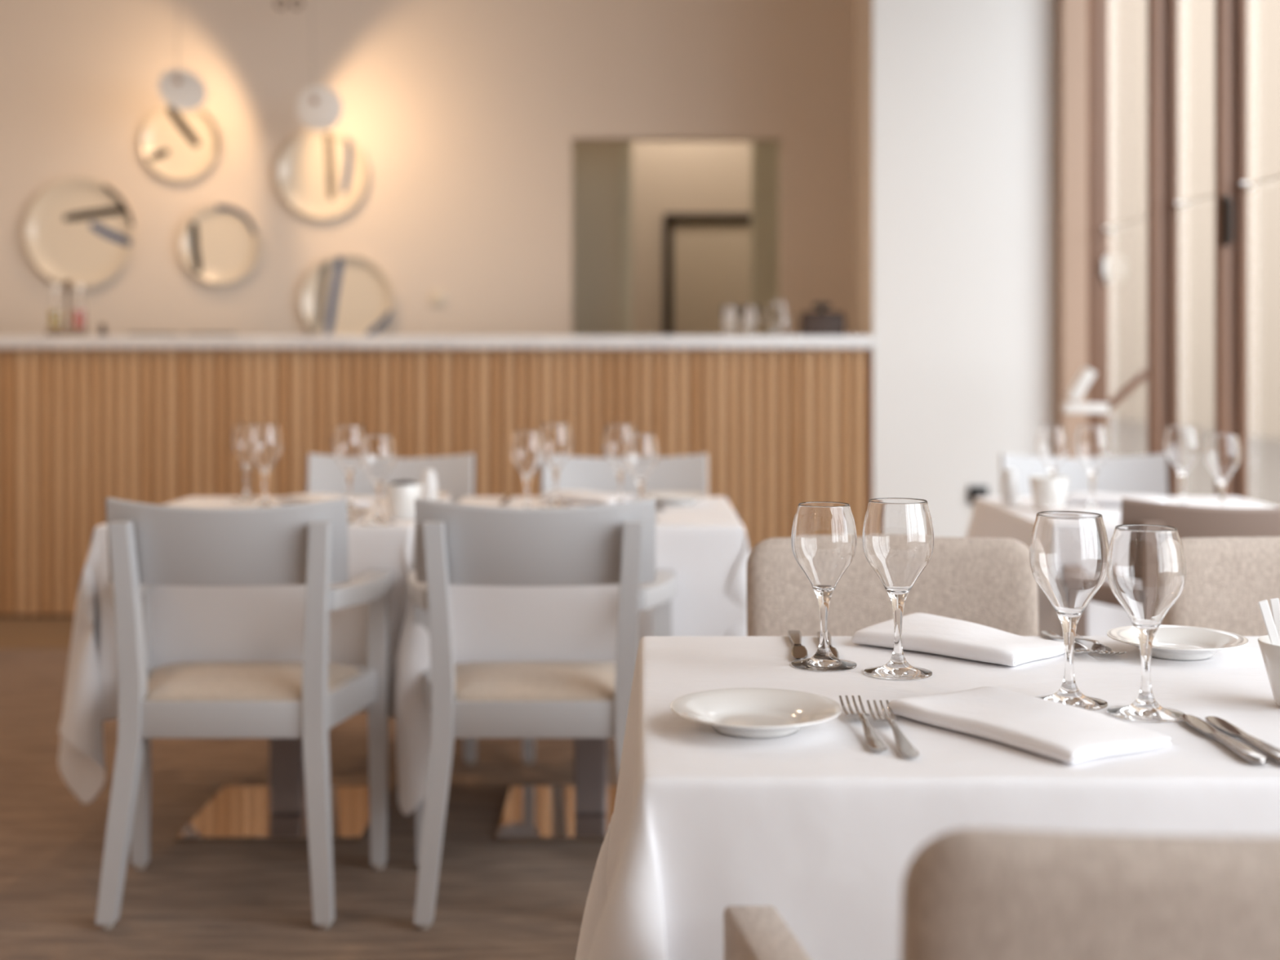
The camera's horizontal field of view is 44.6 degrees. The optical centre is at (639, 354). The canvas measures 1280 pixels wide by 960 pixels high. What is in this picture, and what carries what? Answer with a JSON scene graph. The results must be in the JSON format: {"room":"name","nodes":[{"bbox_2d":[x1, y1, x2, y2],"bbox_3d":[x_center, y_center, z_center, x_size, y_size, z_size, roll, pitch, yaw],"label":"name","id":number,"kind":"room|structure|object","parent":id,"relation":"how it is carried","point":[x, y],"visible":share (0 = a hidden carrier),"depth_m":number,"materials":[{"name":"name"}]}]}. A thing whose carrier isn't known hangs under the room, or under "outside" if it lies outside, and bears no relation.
{"room":"restaurant dining room","nodes":[
{"label":"restaurant dining room","id":0,"kind":"room"},
{"bbox_2d":[0,648,618,959],"bbox_3d":[-0.900,1.180,3.150,5.600,0.100,12.700,0,0,0],"label":"floor","id":1,"kind":"structure","parent":0,"point":[191,900],"depth_m":3.44,"materials":[{"name":"wood"}]},
{"bbox_2d":[95,497,392,929],"bbox_3d":[-0.836,0.711,3.258,0.582,0.839,0.394,0,0,0],"label":"armchair","id":2,"kind":"object","parent":1,"relation":"on","point":[149,545],"visible":1,"depth_m":3.13,"materials":[{"name":"grey paint"}]},
{"bbox_2d":[175,737,390,841],"bbox_3d":[-0.862,0.758,3.835,0.688,0.744,0.708,0,0,0],"label":"pedestal table","id":3,"kind":"object","parent":1,"relation":"on","point":[277,811],"visible":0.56,"depth_m":3.79,"materials":[{"name":"silver metal"}]},
{"bbox_2d":[57,496,450,804],"bbox_3d":[-0.893,0.689,3.842,0.835,0.614,0.992,0,0,0],"label":"tablecloth","id":4,"kind":"object","parent":3,"relation":"on","point":[189,624],"visible":0.48,"depth_m":3.47,"materials":[{"name":"white fabric"}]},
{"bbox_2d":[231,424,262,502],"bbox_3d":[-1.024,0.282,4.070,0.080,0.197,0.080,0,0,24],"label":"wine glass","id":5,"kind":"object","parent":4,"relation":"on","point":[240,433],"visible":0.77,"depth_m":4.04,"materials":[{"name":"clear glass"}]},
{"bbox_2d":[247,424,282,507],"bbox_3d":[-0.926,0.278,3.860,0.085,0.206,0.085,0,0,8],"label":"wine glass","id":6,"kind":"object","parent":4,"relation":"on","point":[264,442],"visible":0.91,"depth_m":3.83,"materials":[{"name":"clear glass"}]},
{"bbox_2d":[278,493,373,506],"bbox_3d":[-0.801,0.369,3.977,0.229,0.022,0.142,0,0,45],"label":"napkin","id":7,"kind":"object","parent":4,"relation":"on","point":[300,498],"visible":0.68,"depth_m":3.95,"materials":[{"name":"white fabric"}]},
{"bbox_2d":[331,425,366,512],"bbox_3d":[-0.707,0.278,3.800,0.085,0.206,0.085,0,0,-2],"label":"wine glass","id":8,"kind":"object","parent":4,"relation":"on","point":[347,440],"visible":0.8,"depth_m":3.77,"materials":[{"name":"clear glass"}]},
{"bbox_2d":[347,509,368,523],"bbox_3d":[-0.655,0.373,3.600,0.025,0.012,0.190,0,0,0],"label":"fork","id":9,"kind":"object","parent":4,"relation":"on","point":[352,519],"visible":0.95,"depth_m":3.61,"materials":[{"name":"silver metal"}]},
{"bbox_2d":[360,435,395,524],"bbox_3d":[-0.590,0.282,3.520,0.080,0.197,0.080,0,0,19],"label":"wine glass","id":10,"kind":"object","parent":4,"relation":"on","point":[377,452],"visible":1,"depth_m":3.49,"materials":[{"name":"clear glass"}]},
{"bbox_2d":[384,480,423,518],"bbox_3d":[-0.553,0.338,3.660,0.091,0.085,0.091,0,0,0],"label":"cup","id":11,"kind":"object","parent":4,"relation":"on","point":[401,495],"visible":0.92,"depth_m":3.63,"materials":[{"name":"white ceramic"}]},
{"bbox_2d":[421,469,437,500],"bbox_3d":[-0.530,0.335,3.925,0.043,0.092,0.043,0,0,0],"label":"shaker","id":12,"kind":"object","parent":4,"relation":"on","point":[429,491],"visible":0.78,"depth_m":3.91,"materials":[{"name":"white ceramic"}]},
{"bbox_2d":[422,492,451,501],"bbox_3d":[-0.560,0.370,3.980,0.160,0.022,0.160,0,0,0],"label":"bread plate","id":13,"kind":"object","parent":4,"relation":"on","point":[440,495],"visible":0.13,"depth_m":4.01,"materials":[{"name":"white ceramic"}]},
{"bbox_2d":[306,453,476,764],"bbox_3d":[-0.730,0.711,4.487,0.582,0.839,0.394,0,0,0],"label":"armchair","id":14,"kind":"object","parent":1,"relation":"on","point":[455,474],"visible":0.12,"depth_m":4.59,"materials":[{"name":"grey paint"}]},
{"bbox_2d":[0,335,872,648],"bbox_3d":[-1.308,0.529,6.290,4.385,1.202,0.700,0,0,0],"label":"bar counter","id":15,"kind":"object","parent":1,"relation":"on","point":[782,423],"depth_m":5.96,"materials":[{"name":"brown wood"}]},
{"bbox_2d":[45,279,88,335],"bbox_3d":[-2.245,-0.182,6.120,0.144,0.220,0.070,0,0,0],"label":"stand","id":16,"kind":"object","parent":15,"relation":"on","point":[67,282],"visible":0.98,"depth_m":6.10,"materials":[{"name":"silver"}]},
{"bbox_2d":[48,284,62,329],"bbox_3d":[-2.290,-0.184,6.120,0.050,0.179,0.050,0,0,0],"label":"cruet bottle","id":17,"kind":"object","parent":16,"relation":"in","point":[55,309],"visible":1,"depth_m":6.10,"materials":[{"name":"clear glass"}]},
{"bbox_2d":[45,329,88,335],"bbox_3d":[-2.245,-0.084,6.120,0.144,0.022,0.070,0,0,0],"label":"tray","id":18,"kind":"object","parent":16,"relation":"on","point":[48,332],"depth_m":6.09,"materials":[{"name":"brown wood"}]},
{"bbox_2d":[72,284,86,329],"bbox_3d":[-2.196,-0.184,6.120,0.050,0.179,0.050,0,0,0],"label":"cruet bottle","id":19,"kind":"object","parent":16,"relation":"in","point":[79,309],"visible":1,"depth_m":6.10,"materials":[{"name":"clear glass"}]},
{"bbox_2d":[97,323,107,335],"bbox_3d":[-2.105,-0.097,6.120,0.036,0.048,0.036,0,0,0],"label":"pot","id":20,"kind":"object","parent":15,"relation":"on","point":[102,331],"visible":0.9,"depth_m":6.11,"materials":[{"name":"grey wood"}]},
{"bbox_2d":[721,306,738,335],"bbox_3d":[0.352,-0.130,6.100,0.068,0.115,0.068,0,0,0],"label":"drinking glass","id":21,"kind":"object","parent":15,"relation":"on","point":[730,314],"visible":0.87,"depth_m":6.07,"materials":[{"name":"clear glass"}]},
{"bbox_2d":[741,306,759,335],"bbox_3d":[0.430,-0.130,6.100,0.068,0.115,0.068,0,0,0],"label":"drinking glass","id":22,"kind":"object","parent":15,"relation":"on","point":[749,313],"visible":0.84,"depth_m":6.07,"materials":[{"name":"clear glass"}]},
{"bbox_2d":[761,300,794,335],"bbox_3d":[0.548,-0.140,6.120,0.110,0.136,0.110,0,0,-45],"label":"water jug","id":23,"kind":"object","parent":15,"relation":"on","point":[780,320],"visible":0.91,"depth_m":6.08,"materials":[{"name":"clear glass"}]},
{"bbox_2d":[799,302,845,335],"bbox_3d":[0.714,-0.137,6.120,0.168,0.128,0.120,0,0,0],"label":"pot","id":24,"kind":"object","parent":15,"relation":"on","point":[821,322],"visible":0.99,"depth_m":6.06,"materials":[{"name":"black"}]},
{"bbox_2d":[407,497,675,929],"bbox_3d":[-0.212,0.711,3.258,0.582,0.839,0.394,0,0,0],"label":"armchair","id":25,"kind":"object","parent":1,"relation":"on","point":[456,544],"visible":0.85,"depth_m":3.12,"materials":[{"name":"grey paint"}]},
{"bbox_2d":[495,737,617,841],"bbox_3d":[-0.120,0.758,3.835,0.688,0.744,0.708,0,0,0],"label":"pedestal table","id":26,"kind":"object","parent":1,"relation":"on","point":[583,811],"visible":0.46,"depth_m":3.79,"materials":[{"name":"silver metal"}]},
{"bbox_2d":[395,496,749,815],"bbox_3d":[-0.074,0.693,3.800,0.872,0.623,0.906,0,0,4],"label":"tablecloth","id":27,"kind":"object","parent":26,"relation":"on","point":[704,541],"visible":0.4,"depth_m":3.47,"materials":[{"name":"white fabric"}]},
{"bbox_2d":[499,496,511,504],"bbox_3d":[-0.345,0.377,4.019,0.021,0.007,0.185,0,0,0],"label":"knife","id":28,"kind":"object","parent":27,"relation":"on","point":[507,499],"visible":1,"depth_m":4.01,"materials":[{"name":"silver metal"}]},
{"bbox_2d":[510,431,544,507],"bbox_3d":[-0.268,0.282,3.720,0.080,0.197,0.080,0,0,-36],"label":"wine glass","id":29,"kind":"object","parent":27,"relation":"on","point":[527,447],"visible":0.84,"depth_m":3.69,"materials":[{"name":"clear glass"}]},
{"bbox_2d":[539,423,573,507],"bbox_3d":[-0.211,0.278,3.910,0.085,0.206,0.085,0,0,-38],"label":"wine glass","id":30,"kind":"object","parent":27,"relation":"on","point":[557,437],"visible":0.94,"depth_m":3.88,"materials":[{"name":"clear glass"}]},
{"bbox_2d":[539,489,639,504],"bbox_3d":[-0.131,0.367,4.037,0.229,0.027,0.141,0,0,35],"label":"napkin","id":31,"kind":"object","parent":27,"relation":"on","point":[567,495],"visible":0.91,"depth_m":3.99,"materials":[{"name":"white fabric"}]},
{"bbox_2d":[603,424,635,502],"bbox_3d":[-0.049,0.278,3.860,0.085,0.206,0.085,0,0,-2],"label":"wine glass","id":32,"kind":"object","parent":27,"relation":"on","point":[615,436],"visible":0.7,"depth_m":3.83,"materials":[{"name":"clear glass"}]},
{"bbox_2d":[623,433,657,521],"bbox_3d":[0.002,0.282,3.576,0.080,0.197,0.080,0,0,21],"label":"wine glass","id":33,"kind":"object","parent":27,"relation":"on","point":[640,450],"visible":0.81,"depth_m":3.55,"materials":[{"name":"clear glass"}]},
{"bbox_2d":[655,504,663,511],"bbox_3d":[0.045,0.373,3.820,0.025,0.012,0.190,0,0,0],"label":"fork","id":34,"kind":"object","parent":27,"relation":"on","point":[658,507],"visible":0.8,"depth_m":3.79,"materials":[{"name":"silver metal"}]},
{"bbox_2d":[643,492,709,505],"bbox_3d":[0.090,0.370,3.980,0.174,0.022,0.174,0,0,0],"label":"bread plate","id":35,"kind":"object","parent":27,"relation":"on","point":[661,498],"visible":0.98,"depth_m":3.98,"materials":[{"name":"white ceramic"}]},
{"bbox_2d":[522,453,707,764],"bbox_3d":[-0.045,0.711,4.487,0.582,0.839,0.394,0,0,0],"label":"armchair","id":36,"kind":"object","parent":1,"relation":"on","point":[682,473],"visible":0.06,"depth_m":4.59,"materials":[{"name":"grey paint"}]},
{"bbox_2d":[746,536,1039,635],"bbox_3d":[0.403,0.713,2.352,0.652,0.834,0.415,0,0,0],"label":"upholstered armchair","id":37,"kind":"object","parent":1,"relation":"on","point":[987,581],"visible":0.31,"depth_m":2.49,"materials":[{"name":"fabric"}]},
{"bbox_2d":[723,827,1279,959],"bbox_3d":[0.398,0.713,1.138,0.652,0.834,0.415,0,0,0],"label":"upholstered armchair","id":38,"kind":"object","parent":1,"relation":"on","point":[968,893],"visible":1,"depth_m":0.94,"materials":[{"name":"fabric"}]},
{"bbox_2d":[1000,453,1168,496],"bbox_3d":[1.300,0.711,4.487,0.582,0.839,0.394,0,0,0],"label":"armchair","id":39,"kind":"object","parent":1,"relation":"on","point":[1139,474],"visible":0.02,"depth_m":4.59,"materials":[{"name":"grey paint"}]},
{"bbox_2d":[1061,367,1146,426],"bbox_3d":[1.629,0.588,5.450,0.304,1.084,0.120,0,0,0],"label":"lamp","id":40,"kind":"object","parent":1,"relation":"on","point":[1086,376],"visible":0.33,"depth_m":5.42,"materials":[{"name":"white metal"}]},
{"bbox_2d":[1075,497,1279,635],"bbox_3d":[1.218,0.711,3.258,0.582,0.839,0.394,0,0,0],"label":"armchair","id":41,"kind":"object","parent":1,"relation":"on","point":[1190,522],"visible":0.1,"depth_m":3.13,"materials":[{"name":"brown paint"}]},
{"bbox_2d":[1162,536,1279,635],"bbox_3d":[1.068,0.713,2.352,0.652,0.834,0.415,0,0,0],"label":"upholstered armchair","id":42,"kind":"object","parent":1,"relation":"on","point":[1227,578],"visible":0.19,"depth_m":2.49,"materials":[{"name":"fabric"}]},
{"bbox_3d":[1.785,1.070,1.850,0.270,0.120,8.200,0,0,0],"label":"baseboard","id":43,"kind":"structure","parent":1,"relation":"on","visible":0},
{"bbox_2d":[1146,0,1177,496],"bbox_3d":[1.659,-0.440,4.660,0.114,2.900,0.560,0,0,0],"label":"window","id":44,"kind":"structure","parent":43,"relation":"on","point":[1162,15],"depth_m":4.90,"materials":[{"name":"brown wood"}]},
{"bbox_2d":[1214,0,1247,499],"bbox_3d":[1.663,-0.440,3.830,0.106,2.900,1.100,0,0,0],"label":"window","id":45,"kind":"structure","parent":43,"relation":"on","point":[1230,15],"depth_m":4.34,"materials":[{"name":"brown wood"}]},
{"bbox_2d":[0,0,853,335],"bbox_3d":[-1.290,-0.445,7.360,4.620,3.150,0.120,0,0,0],"label":"wall","id":46,"kind":"structure","parent":0,"point":[465,117],"depth_m":7.30,"materials":[{"name":"beige paint"}]},
{"bbox_2d":[24,177,134,287],"bbox_3d":[-2.603,-0.565,7.271,0.514,0.514,0.042,0,0,0],"label":"wall plate","id":47,"kind":"object","parent":46,"relation":"attached to","point":[80,230],"visible":1,"depth_m":7.28,"materials":[{"name":"beige ceramic"}]},
{"bbox_2d":[141,104,219,180],"bbox_3d":[-2.135,-0.987,7.271,0.362,0.362,0.042,0,0,0],"label":"round mirror","id":48,"kind":"object","parent":46,"relation":"attached to","point":[177,144],"visible":0.99,"depth_m":7.28,"materials":[{"name":"beige mirror"}]},
{"bbox_2d":[180,204,260,284],"bbox_3d":[-1.949,-0.511,7.271,0.373,0.373,0.042,0,0,0],"label":"round mirror","id":49,"kind":"object","parent":46,"relation":"attached to","point":[220,243],"visible":1,"depth_m":7.28,"materials":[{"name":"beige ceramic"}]},
{"bbox_2d":[276,128,367,218],"bbox_3d":[-1.476,-0.838,7.271,0.422,0.422,0.042,0,0,0],"label":"wall plate","id":50,"kind":"object","parent":46,"relation":"attached to","point":[321,174],"visible":0.98,"depth_m":7.28,"materials":[{"name":"beige ceramic"}]},
{"bbox_2d":[300,253,393,335],"bbox_3d":[-1.359,-0.249,7.271,0.432,0.432,0.042,0,0,0],"label":"round mirror","id":51,"kind":"object","parent":46,"relation":"attached to","point":[344,294],"visible":0.91,"depth_m":7.28,"materials":[{"name":"beige mirror"}]},
{"bbox_2d":[430,290,445,306],"bbox_3d":[-0.943,-0.260,7.292,0.072,0.072,0.014,0,0,0],"label":"light switch","id":52,"kind":"object","parent":46,"relation":"attached to","point":[437,298],"visible":1,"depth_m":7.29,"materials":[{"name":"beige plastic"}]},
{"bbox_2d":[573,141,778,335],"bbox_3d":[-0.505,-0.445,8.060,3.390,3.150,0.120,0,0,0],"label":"wall","id":53,"kind":"structure","parent":0,"point":[597,165],"depth_m":8.00,"materials":[{"name":"beige paint"}]},
{"bbox_2d":[621,141,631,335],"bbox_3d":[-0.068,-0.440,8.050,0.052,3.140,0.160,0,0,0],"label":"trim","id":54,"kind":"structure","parent":53,"relation":"attached to","point":[626,146],"depth_m":7.97,"materials":[{"name":"beige"}]},
{"bbox_2d":[631,141,751,335],"bbox_3d":[-0.850,-0.445,9.275,5.500,3.150,0.150,0,0,0],"label":"wall","id":55,"kind":"structure","parent":0,"point":[668,176],"depth_m":9.20,"materials":[{"name":"beige paint"}]},
{"bbox_2d":[663,213,751,335],"bbox_3d":[0.593,0.152,9.178,0.905,1.955,0.045,0,0,0],"label":"door","id":56,"kind":"structure","parent":55,"relation":"in","point":[707,256],"depth_m":9.18,"materials":[{"name":"brown wood"}]},
{"bbox_2d":[853,0,873,498],"bbox_3d":[0.946,-0.445,6.627,0.008,3.150,1.351,0,0,5],"label":"wall","id":57,"kind":"structure","parent":0,"point":[863,9],"depth_m":6.49,"materials":[{"name":"beige paint"}]},
{"bbox_2d":[873,0,1057,537],"bbox_3d":[1.331,-0.445,7.675,0.887,3.150,3.450,0,0,0],"label":"wall","id":58,"kind":"structure","parent":0,"point":[965,91],"depth_m":5.95,"materials":[{"name":"white paint"}]},
{"bbox_2d":[968,485,988,504],"bbox_3d":[1.286,0.536,5.938,0.076,0.070,0.022,0,0,0],"label":"wall socket","id":59,"kind":"object","parent":58,"relation":"attached to","point":[974,491],"visible":0.84,"depth_m":5.94,"materials":[{"name":"black plastic"}]},
{"bbox_2d":[1057,0,1087,457],"bbox_3d":[1.633,-0.440,5.902,0.095,3.140,0.085,0,0,0],"label":"trim","id":60,"kind":"structure","parent":58,"relation":"attached to","point":[1072,15],"depth_m":5.86,"materials":[{"name":"beige"}]},
{"bbox_2d":[1087,0,1108,457],"bbox_3d":[1.735,-0.440,5.435,0.101,2.900,0.990,0,0,0],"label":"window","id":61,"kind":"structure","parent":58,"relation":"in","point":[1097,10],"depth_m":5.88,"materials":[{"name":"brown wood"}]},
{"bbox_2d":[1102,254,1110,284],"bbox_3d":[1.752,-0.320,5.876,0.030,0.110,0.032,0,0,0],"label":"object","id":62,"kind":"structure","parent":61,"relation":"attached to","point":[1106,260],"depth_m":5.87,"materials":[{"name":"beige"}]},
{"bbox_2d":[1103,174,1279,232],"bbox_3d":[1.690,-0.468,4.581,0.063,0.022,2.622,0,0,3],"label":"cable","id":63,"kind":"object","parent":61,"relation":"attached to","point":[1244,184],"visible":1,"depth_m":4.74,"materials":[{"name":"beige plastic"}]},
{"bbox_3d":[-0.850,-2.095,3.150,5.700,0.150,12.700,0,0,0],"label":"ceiling","id":64,"kind":"structure","parent":0,"visible":0},
{"bbox_2d":[157,0,206,111],"bbox_3d":[-1.992,-1.532,6.801,0.208,0.956,0.081,0,0,-28],"label":"lamp","id":65,"kind":"object","parent":64,"relation":"hanging from","point":[180,89],"visible":1,"depth_m":6.78,"materials":[{"name":"white glass"}]},
{"bbox_2d":[275,0,302,9],"bbox_3d":[-1.562,-1.776,6.950,0.126,0.488,0.012,0,0,0],"label":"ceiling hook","id":66,"kind":"object","parent":64,"relation":"hanging from","point":[293,6],"visible":1,"depth_m":6.95,"materials":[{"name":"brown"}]},
{"bbox_2d":[296,0,342,130],"bbox_3d":[-1.393,-1.491,6.788,0.196,1.037,0.044,0,0,-9],"label":"lamp","id":67,"kind":"object","parent":64,"relation":"hanging from","point":[318,108],"visible":1,"depth_m":6.79,"materials":[{"name":"white glass"}]},
{"label":"outside","id":68,"kind":"structure","parent":0,"visible":0},
{"bbox_2d":[1108,417,1279,506],"bbox_3d":[5.560,1.330,18.500,7.280,0.200,53.000,0,0,0],"label":"ground","id":69,"kind":"structure","parent":68,"point":[1128,437],"depth_m":18.15,"materials":[{"name":"brown"}]},
{"bbox_3d":[1.250,0.758,3.835,0.688,0.744,0.708,0,0,0],"label":"pedestal table","id":70,"kind":"object","parent":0,"visible":0},
{"bbox_2d":[964,496,1279,635],"bbox_3d":[1.216,0.690,3.828,0.816,0.617,0.899,0,0,2],"label":"tablecloth","id":71,"kind":"object","parent":70,"relation":"on","point":[989,517],"visible":0.16,"depth_m":3.79,"materials":[{"name":"white fabric"}]},
{"bbox_2d":[1001,468,1018,505],"bbox_3d":[0.938,0.335,3.960,0.043,0.092,0.043,0,0,0],"label":"shaker","id":72,"kind":"object","parent":71,"relation":"on","point":[1010,492],"visible":1,"depth_m":3.94,"materials":[{"name":"white ceramic"}]},
{"bbox_2d":[1029,475,1069,510],"bbox_3d":[1.003,0.341,3.830,0.095,0.080,0.095,0,0,0],"label":"cup","id":73,"kind":"object","parent":71,"relation":"on","point":[1046,490],"visible":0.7,"depth_m":3.79,"materials":[{"name":"white ceramic"}]},
{"bbox_2d":[1035,426,1069,506],"bbox_3d":[1.038,0.282,3.930,0.080,0.197,0.080,0,0,-20],"label":"wine glass","id":74,"kind":"object","parent":71,"relation":"on","point":[1052,444],"visible":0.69,"depth_m":3.90,"materials":[{"name":"clear glass"}]},
{"bbox_2d":[1037,506,1120,519],"bbox_3d":[1.028,0.370,3.657,0.120,0.021,0.160,0,0,-30],"label":"napkin","id":75,"kind":"object","parent":71,"relation":"on","point":[1106,514],"visible":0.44,"depth_m":3.63,"materials":[{"name":"white fabric"}]},
{"bbox_2d":[1074,425,1111,510],"bbox_3d":[1.101,0.278,3.800,0.085,0.206,0.085,0,0,-32],"label":"wine glass","id":76,"kind":"object","parent":71,"relation":"on","point":[1092,443],"visible":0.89,"depth_m":3.77,"materials":[{"name":"clear glass"}]},
{"bbox_2d":[1065,492,1168,506],"bbox_3d":[1.210,0.366,3.966,0.239,0.029,0.150,0,0,25],"label":"napkin","id":77,"kind":"object","parent":71,"relation":"on","point":[1101,499],"visible":0.68,"depth_m":3.93,"materials":[{"name":"white fabric"}]},
{"bbox_2d":[1164,426,1201,505],"bbox_3d":[1.312,0.278,3.776,0.085,0.206,0.085,0,0,-20],"label":"wine glass","id":78,"kind":"object","parent":71,"relation":"on","point":[1182,444],"visible":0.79,"depth_m":3.75,"materials":[{"name":"clear glass"}]},
{"bbox_2d":[1204,433,1240,507],"bbox_3d":[1.333,0.282,3.576,0.080,0.197,0.080,0,0,-10],"label":"wine glass","id":79,"kind":"object","parent":71,"relation":"on","point":[1222,451],"visible":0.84,"depth_m":3.55,"materials":[{"name":"clear glass"}]},
{"bbox_3d":[0.712,0.758,1.764,1.408,0.744,0.699,0,0,0],"label":"pedestal table","id":80,"kind":"object","parent":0,"visible":0},
{"bbox_2d":[575,635,1279,959],"bbox_3d":[0.668,0.690,1.746,1.610,0.616,0.951,0,0,0],"label":"tablecloth","id":81,"kind":"object","parent":80,"relation":"on","point":[822,828],"visible":0.67,"depth_m":1.41,"materials":[{"name":"white fabric"}]},
{"bbox_2d":[670,688,841,737],"bbox_3d":[0.118,0.370,1.592,0.174,0.022,0.174,0,0,0],"label":"bread plate","id":82,"kind":"object","parent":81,"relation":"on","point":[744,713],"visible":1,"depth_m":1.62,"materials":[{"name":"white ceramic"}]},
{"bbox_2d":[788,630,808,658],"bbox_3d":[0.204,0.377,2.025,0.021,0.007,0.185,0,0,3],"label":"knife","id":83,"kind":"object","parent":81,"relation":"on","point":[798,651],"visible":1,"depth_m":2.01,"materials":[{"name":"silver metal"}]},
{"bbox_2d":[791,502,857,671],"bbox_3d":[0.226,0.282,1.915,0.080,0.197,0.080,0,0,34],"label":"wine glass","id":84,"kind":"object","parent":81,"relation":"on","point":[824,537],"visible":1,"depth_m":1.89,"materials":[{"name":"clear glass"}]},
{"bbox_2d":[817,631,839,657],"bbox_3d":[0.242,0.377,2.014,0.021,0.007,0.185,0,0,3],"label":"knife","id":85,"kind":"object","parent":81,"relation":"on","point":[833,650],"visible":0.41,"depth_m":2.01,"materials":[{"name":"silver metal"}]},
{"bbox_2d":[839,695,887,751],"bbox_3d":[0.227,0.373,1.585,0.025,0.012,0.190,0,0,-1],"label":"fork","id":86,"kind":"object","parent":81,"relation":"on","point":[873,742],"visible":1,"depth_m":1.57,"materials":[{"name":"silver metal"}]},
{"bbox_2d":[866,700,919,757],"bbox_3d":[0.254,0.373,1.562,0.025,0.012,0.190,0,0,-1],"label":"fork","id":87,"kind":"object","parent":81,"relation":"on","point":[905,748],"visible":1,"depth_m":1.54,"materials":[{"name":"silver metal"}]},
{"bbox_2d":[862,497,933,679],"bbox_3d":[0.308,0.278,1.866,0.085,0.206,0.085,0,0,24],"label":"wine glass","id":88,"kind":"object","parent":81,"relation":"on","point":[898,533],"visible":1,"depth_m":1.84,"materials":[{"name":"clear glass"}]},
{"bbox_2d":[851,613,1064,666],"bbox_3d":[0.413,0.366,2.021,0.244,0.028,0.149,0,0,42],"label":"napkin","id":89,"kind":"object","parent":81,"relation":"on","point":[921,632],"visible":0.94,"depth_m":1.98,"materials":[{"name":"white fabric"}]},
{"bbox_2d":[887,686,1171,764],"bbox_3d":[0.391,0.371,1.585,0.151,0.019,0.259,0,0,-34],"label":"napkin","id":90,"kind":"object","parent":81,"relation":"on","point":[1069,734],"visible":0.99,"depth_m":1.55,"materials":[{"name":"white fabric"}]},
{"bbox_2d":[1029,511,1109,710],"bbox_3d":[0.469,0.278,1.707,0.085,0.206,0.085,0,0,-12],"label":"wine glass","id":91,"kind":"object","parent":81,"relation":"on","point":[1068,550],"visible":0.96,"depth_m":1.68,"materials":[{"name":"clear glass"}]},
{"bbox_2d":[1040,631,1102,653],"bbox_3d":[0.556,0.373,2.030,0.025,0.012,0.190,0,0,-3],"label":"fork","id":92,"kind":"object","parent":81,"relation":"on","point":[1079,648],"visible":0.84,"depth_m":2.00,"materials":[{"name":"silver metal"}]},
{"bbox_2d":[1075,633,1126,654],"bbox_3d":[0.584,0.373,2.022,0.025,0.012,0.190,0,0,-3],"label":"fork","id":93,"kind":"object","parent":81,"relation":"on","point":[1097,646],"visible":0.86,"depth_m":1.99,"materials":[{"name":"silver metal"}]},
{"bbox_2d":[1106,524,1186,722],"bbox_3d":[0.536,0.282,1.655,0.080,0.197,0.080,0,0,-36],"label":"wine glass","id":94,"kind":"object","parent":81,"relation":"on","point":[1146,566],"visible":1,"depth_m":1.63,"materials":[{"name":"clear glass"}]},
{"bbox_2d":[1106,624,1248,660],"bbox_3d":[0.682,0.370,1.985,0.170,0.022,0.170,0,0,0],"label":"bread plate","id":95,"kind":"object","parent":81,"relation":"on","point":[1177,642],"visible":0.86,"depth_m":2.01,"materials":[{"name":"white ceramic"}]},
{"bbox_2d":[1180,714,1266,763],"bbox_3d":[0.570,0.377,1.538,0.021,0.007,0.185,0,0,-2],"label":"knife","id":96,"kind":"object","parent":81,"relation":"on","point":[1240,749],"visible":1,"depth_m":1.51,"materials":[{"name":"grey metal"}]},
{"bbox_2d":[1204,715,1279,764],"bbox_3d":[0.595,0.377,1.530,0.021,0.007,0.185,0,0,-3],"label":"knife","id":97,"kind":"object","parent":81,"relation":"on","point":[1269,751],"visible":1,"depth_m":1.52,"materials":[{"name":"silver metal"}]},
{"bbox_2d":[1257,635,1279,706],"bbox_3d":[0.717,0.346,1.690,0.091,0.070,0.091,0,0,0],"label":"cup","id":98,"kind":"object","parent":81,"relation":"on","point":[1270,653],"visible":0.92,"depth_m":1.68,"materials":[{"name":"white ceramic"}]},
{"bbox_2d":[1257,600,1279,645],"bbox_3d":[0.687,0.319,1.684,0.042,0.109,0.002,0,0,0],"label":"sachet","id":99,"kind":"object","parent":98,"relation":"in","point":[1264,605],"visible":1,"depth_m":1.68,"materials":[{"name":"white paper"}]},
{"bbox_2d":[1269,598,1279,639],"bbox_3d":[0.699,0.320,1.702,0.027,0.108,0.002,0,0,0],"label":"sachet","id":100,"kind":"object","parent":98,"relation":"in","point":[1274,602],"visible":0.88,"depth_m":1.70,"materials":[{"name":"white paper"}]},
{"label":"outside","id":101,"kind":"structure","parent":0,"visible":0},
{"bbox_2d":[1108,0,1279,439],"bbox_3d":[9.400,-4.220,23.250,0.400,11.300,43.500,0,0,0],"label":"window","id":102,"kind":"structure","parent":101,"point":[1127,19],"depth_m":26.11,"materials":[{"name":"brown"}]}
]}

